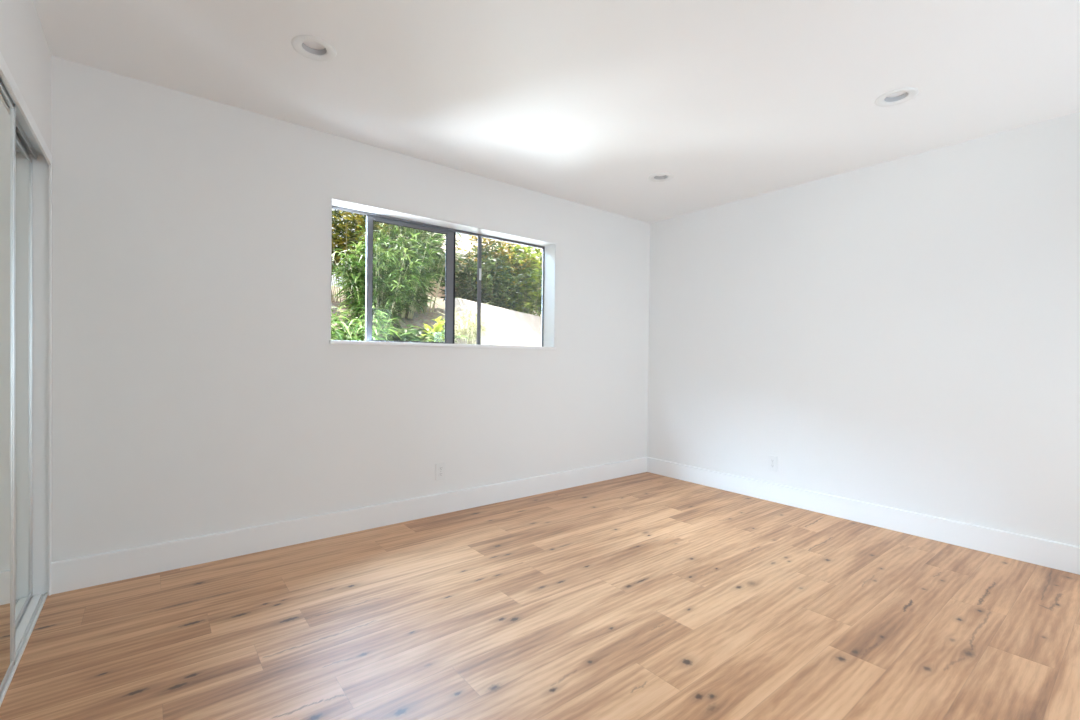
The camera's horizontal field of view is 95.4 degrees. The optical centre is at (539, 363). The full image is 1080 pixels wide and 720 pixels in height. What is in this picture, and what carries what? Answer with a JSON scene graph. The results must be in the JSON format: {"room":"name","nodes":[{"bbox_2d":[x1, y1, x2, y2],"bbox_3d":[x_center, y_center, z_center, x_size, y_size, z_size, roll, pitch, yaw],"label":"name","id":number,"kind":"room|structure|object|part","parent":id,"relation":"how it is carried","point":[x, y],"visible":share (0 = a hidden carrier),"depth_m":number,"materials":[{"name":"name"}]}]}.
{"room":"empty bedroom","nodes":[
{"label":"empty bedroom","id":0,"kind":"room"},
{"bbox_2d":[0,0,50,152],"bbox_3d":[-0.944,-0.137,0.530,0.115,2.440,4.250,0,1,-38],"label":"wall","id":1,"kind":"structure","parent":0,"point":[24,48],"depth_m":1.80,"materials":[{"name":"paint"}]},
{"bbox_2d":[0,75,48,164],"bbox_3d":[-1.483,-0.893,1.223,0.088,0.045,2.451,0,1,-38],"label":"track","id":2,"kind":"object","parent":1,"relation":"attached to","point":[22,130],"visible":0.39,"depth_m":1.97,"materials":[{"name":"metal"}]},
{"bbox_2d":[0,52,51,165],"bbox_3d":[-1.438,-0.895,1.248,0.009,0.048,2.454,0,1,-38],"label":"trim","id":3,"kind":"structure","parent":1,"relation":"attached to","point":[5,73],"depth_m":1.72,"materials":[{"name":"paint"}]},
{"bbox_2d":[48,165,51,595],"bbox_3d":[-2.211,0.055,2.216,0.008,1.988,0.012,0,1,-38],"label":"trim","id":4,"kind":"structure","parent":1,"relation":"attached to","point":[50,166],"depth_m":2.21,"materials":[{"name":"paint"}]},
{"bbox_2d":[51,56,649,561],"bbox_3d":[-0.823,-0.178,3.445,5.098,2.660,0.168,0,1,-38],"label":"wall","id":5,"kind":"structure","parent":0,"point":[199,386],"depth_m":2.75,"materials":[{"name":"paint"}]},
{"bbox_2d":[28,153,48,597],"bbox_3d":[-2.267,0.056,2.193,0.111,1.984,0.008,0,1,-38],"label":"trim","id":6,"kind":"structure","parent":5,"relation":"attached to","point":[40,166],"depth_m":2.21,"materials":[{"name":"paint"}]},
{"bbox_2d":[51,457,646,594],"bbox_3d":[-0.583,0.982,3.540,4.196,0.144,0.018,0,1,-38],"label":"baseboard","id":7,"kind":"structure","parent":5,"relation":"attached to","point":[71,574],"depth_m":2.86,"materials":[{"name":"paint"}]},
{"bbox_2d":[332,205,544,346],"bbox_3d":[-0.671,-0.576,3.655,1.778,0.861,0.042,0,1,-38],"label":"window","id":8,"kind":"structure","parent":5,"relation":"in","point":[450,233],"depth_m":3.63,"materials":[{"name":"grey metal"}]},
{"bbox_3d":[-0.915,-0.157,3.466,0.549,0.009,0.018,0,1,-38],"label":"sash rail","id":9,"kind":"part","parent":8,"relation":"part of","materials":[{"name":"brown metal"}]},
{"bbox_3d":[-0.905,-0.972,3.457,0.549,0.026,0.018,0,1,-38],"label":"sash rail","id":10,"kind":"part","parent":8,"relation":"part of","materials":[{"name":"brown metal"}]},
{"bbox_2d":[436,462,445,480],"bbox_3d":[-0.697,0.755,3.451,0.075,0.120,0.009,0,1,-38],"label":"wall outlet","id":11,"kind":"object","parent":5,"relation":"attached to","point":[440,467],"visible":1,"depth_m":3.45,"materials":[{"name":"white plastic"}]},
{"bbox_2d":[329,340,555,349],"bbox_3d":[-0.630,-0.134,3.602,1.788,0.022,0.208,0,1,-38],"label":"window sill","id":12,"kind":"structure","parent":5,"relation":"attached to","point":[330,341],"depth_m":3.39,"materials":[{"name":"paint"}]},
{"bbox_2d":[330,198,555,346],"bbox_3d":[-0.615,-0.576,3.584,1.782,0.863,0.141,0,1,-38],"label":"trim","id":13,"kind":"structure","parent":5,"relation":"attached to","point":[550,247],"depth_m":3.88,"materials":[{"name":"paint"}]},
{"bbox_2d":[0,472,1079,719],"bbox_3d":[0.487,1.088,1.691,4.818,0.001,4.250,0,1,-38],"label":"floor","id":14,"kind":"structure","parent":0,"point":[645,595],"depth_m":2.04,"materials":[{"name":"brown wood"}]},
{"bbox_2d":[0,592,47,705],"bbox_3d":[-1.505,1.063,1.247,0.080,0.011,2.451,0,1,-38],"label":"door track","id":15,"kind":"object","parent":14,"relation":"on","point":[26,624],"visible":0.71,"depth_m":1.95,"materials":[{"name":"metal"}]},
{"bbox_2d":[0,79,14,695],"bbox_3d":[-1.442,0.092,1.214,0.018,1.954,1.243,0,1,-38],"label":"mirror door","id":16,"kind":"structure","parent":15,"relation":"on","point":[7,106],"depth_m":1.63,"materials":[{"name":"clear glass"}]},
{"bbox_3d":[-1.431,-0.875,1.202,0.015,0.020,1.209,0,1,-38],"label":"rail","id":17,"kind":"part","parent":16,"relation":"part of","materials":[{"name":"metal"}]},
{"bbox_3d":[-1.454,1.047,1.224,0.015,0.020,1.209,0,1,-38],"label":"rail","id":18,"kind":"part","parent":16,"relation":"part of","materials":[{"name":"metal"}]},
{"bbox_2d":[15,133,32,628],"bbox_3d":[-1.882,0.082,1.699,0.018,1.952,1.240,0,1,-38],"label":"mirror door","id":19,"kind":"structure","parent":15,"relation":"on","point":[23,162],"depth_m":2.05,"materials":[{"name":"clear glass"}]},
{"bbox_3d":[-1.895,1.036,1.709,0.015,0.020,1.206,0,1,-38],"label":"rail","id":20,"kind":"part","parent":19,"relation":"part of","materials":[{"name":"metal"}]},
{"bbox_3d":[-1.871,-0.883,1.687,0.015,0.020,1.206,0,1,-38],"label":"rail","id":21,"kind":"part","parent":19,"relation":"part of","materials":[{"name":"metal"}]},
{"bbox_3d":[-1.500,1.064,1.251,0.028,0.009,2.451,0,1,-38],"label":"rail","id":22,"kind":"part","parent":15,"relation":"part of","materials":[{"name":"metal"}]},
{"bbox_3d":[-1.484,1.064,1.263,0.002,0.009,2.451,0,1,-38],"label":"rail","id":23,"kind":"part","parent":15,"relation":"part of","materials":[{"name":"metal"}]},
{"bbox_2d":[33,0,1079,222],"bbox_3d":[0.611,-1.360,1.610,5.138,0.020,4.450,0,1,-38],"label":"ceiling","id":24,"kind":"structure","parent":0,"point":[578,101],"depth_m":2.31,"materials":[{"name":"paint"}]},
{"bbox_2d":[291,35,336,60],"bbox_3d":[-0.983,-1.423,2.140,0.180,0.106,0.180,0,1,-38],"label":"recessed light","id":25,"kind":"object","parent":24,"relation":"in","point":[308,46],"visible":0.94,"depth_m":2.15,"materials":[{"name":"white plastic"}]},
{"bbox_2d":[648,173,673,181],"bbox_3d":[0.887,-1.416,3.601,0.180,0.106,0.180,0,1,-38],"label":"recessed light","id":26,"kind":"object","parent":24,"relation":"in","point":[658,177],"visible":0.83,"depth_m":3.62,"materials":[{"name":"paint"}]},
{"bbox_2d":[875,87,918,106],"bbox_3d":[1.796,-1.392,2.475,0.180,0.106,0.180,0,1,-38],"label":"recessed light","id":27,"kind":"object","parent":24,"relation":"in","point":[898,96],"visible":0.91,"depth_m":2.49,"materials":[{"name":"paint"}]},
{"bbox_2d":[647,112,1079,545],"bbox_3d":[2.530,-0.134,3.158,0.200,2.660,4.450,0,1,-38],"label":"wall","id":28,"kind":"structure","parent":0,"point":[903,333],"depth_m":3.22,"materials":[{"name":"paint"}]},
{"bbox_2d":[768,455,777,471],"bbox_3d":[1.832,0.781,3.866,0.009,0.120,0.075,0,1,-38],"label":"wall outlet","id":29,"kind":"object","parent":28,"relation":"attached to","point":[772,460],"visible":1,"depth_m":3.86,"materials":[{"name":"white plastic"}]},
{"bbox_2d":[647,457,1079,574],"bbox_3d":[2.373,1.023,3.175,0.018,0.144,4.236,0,1,-38],"label":"baseboard","id":30,"kind":"structure","parent":28,"relation":"attached to","point":[1043,552],"depth_m":3.22,"materials":[{"name":"paint"}]},
{"label":"outside","id":31,"kind":"structure","parent":0,"visible":0},
{"bbox_2d":[331,286,541,337],"bbox_3d":[-2.563,-0.427,11.028,20.000,2.974,13.780,0,1,-38],"label":"ground","id":32,"kind":"structure","parent":31,"point":[420,318],"depth_m":7.92,"materials":[{"name":"brown soil"}]},
{"bbox_2d":[331,304,402,340],"bbox_3d":[-2.197,-0.190,5.632,1.270,0.948,1.502,0,1,-38],"label":"clump","id":33,"kind":"object","parent":32,"relation":"on","point":[343,332],"visible":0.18,"depth_m":5.55,"materials":[{"name":"green plant"}]},
{"bbox_2d":[331,210,406,303],"bbox_3d":[-3.190,-2.005,8.047,2.178,2.250,2.016,0,1,-38],"label":"tree","id":34,"kind":"object","parent":32,"relation":"on","point":[336,239],"visible":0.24,"depth_m":7.78,"materials":[{"name":"green plant"}]},
{"bbox_2d":[331,235,426,327],"bbox_3d":[-2.307,-1.098,6.966,1.402,1.332,1.377,0,1,-25],"label":"bush","id":35,"kind":"object","parent":32,"relation":"on","point":[355,277],"visible":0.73,"depth_m":6.76,"materials":[{"name":"green plant"}]},
{"bbox_2d":[333,209,457,306],"bbox_3d":[-2.952,-2.568,9.693,2.920,2.971,2.801,0,1,-30],"label":"evergreen tree","id":36,"kind":"object","parent":32,"relation":"on","point":[402,228],"visible":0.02,"depth_m":9.47,"materials":[{"name":"green plant"}]},
{"bbox_2d":[348,223,445,318],"bbox_3d":[-2.217,-1.517,7.670,1.709,1.627,1.984,1,1,-4],"label":"bamboo","id":37,"kind":"object","parent":32,"relation":"on","point":[431,252],"visible":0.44,"depth_m":7.52,"materials":[{"name":"green plant"}]},
{"bbox_2d":[359,323,470,341],"bbox_3d":[-1.671,-0.359,6.718,1.421,0.438,1.356,1,1,27],"label":"ground cover","id":38,"kind":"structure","parent":32,"relation":"on","point":[406,336],"depth_m":6.39,"materials":[{"name":"green plant"}]},
{"bbox_2d":[382,224,464,312],"bbox_3d":[-2.015,-1.870,8.348,1.487,2.057,1.241,0,1,-19],"label":"bamboo","id":39,"kind":"object","parent":32,"relation":"on","point":[405,228],"visible":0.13,"depth_m":8.19,"materials":[{"name":"green plant"}]},
{"bbox_2d":[420,317,444,341],"bbox_3d":[-1.379,-0.330,6.634,0.482,0.607,0.441,0,1,-38],"label":"young shrub","id":40,"kind":"object","parent":32,"relation":"on","point":[438,327],"visible":0.37,"depth_m":6.55,"materials":[{"name":"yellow plant"}]},
{"bbox_2d":[439,299,495,344],"bbox_3d":[-0.946,-0.482,6.914,0.941,0.840,0.861,0,1,-38],"label":"grass","id":41,"kind":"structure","parent":32,"relation":"on","point":[471,326],"depth_m":6.78,"materials":[{"name":"green plant"}]},
{"bbox_2d":[399,233,541,297],"bbox_3d":[-2.040,-2.633,16.354,5.490,3.250,4.740,1,1,-14],"label":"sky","id":42,"kind":"structure","parent":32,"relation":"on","point":[466,242],"depth_m":14.69,"materials":[{"name":"beige paint"}]},
{"bbox_2d":[431,242,538,308],"bbox_3d":[-1.184,-1.615,9.639,1.914,1.540,2.017,1,1,23],"label":"bush","id":43,"kind":"object","parent":32,"relation":"on","point":[487,284],"visible":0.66,"depth_m":9.49,"materials":[{"name":"green plant"}]},
{"bbox_2d":[455,298,541,346],"bbox_3d":[0.612,0.138,10.745,1.240,2.300,7.500,1,1,22],"label":"bank","id":44,"kind":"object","parent":32,"relation":"on","point":[512,328],"visible":0.1,"depth_m":8.23,"materials":[{"name":"beige soil"}]},
{"bbox_2d":[456,235,541,307],"bbox_3d":[-0.931,-2.070,10.673,2.119,2.292,1.963,1,1,-12],"label":"flowering bush","id":45,"kind":"object","parent":32,"relation":"on","point":[501,243],"visible":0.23,"depth_m":10.16,"materials":[{"name":"green plant"}]},
{"bbox_2d":[487,244,541,315],"bbox_3d":[-0.253,-1.841,10.530,1.804,1.890,1.432,0,1,-25],"label":"bush","id":46,"kind":"object","parent":32,"relation":"on","point":[529,303],"visible":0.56,"depth_m":10.36,"materials":[{"name":"green plant"}]}
]}

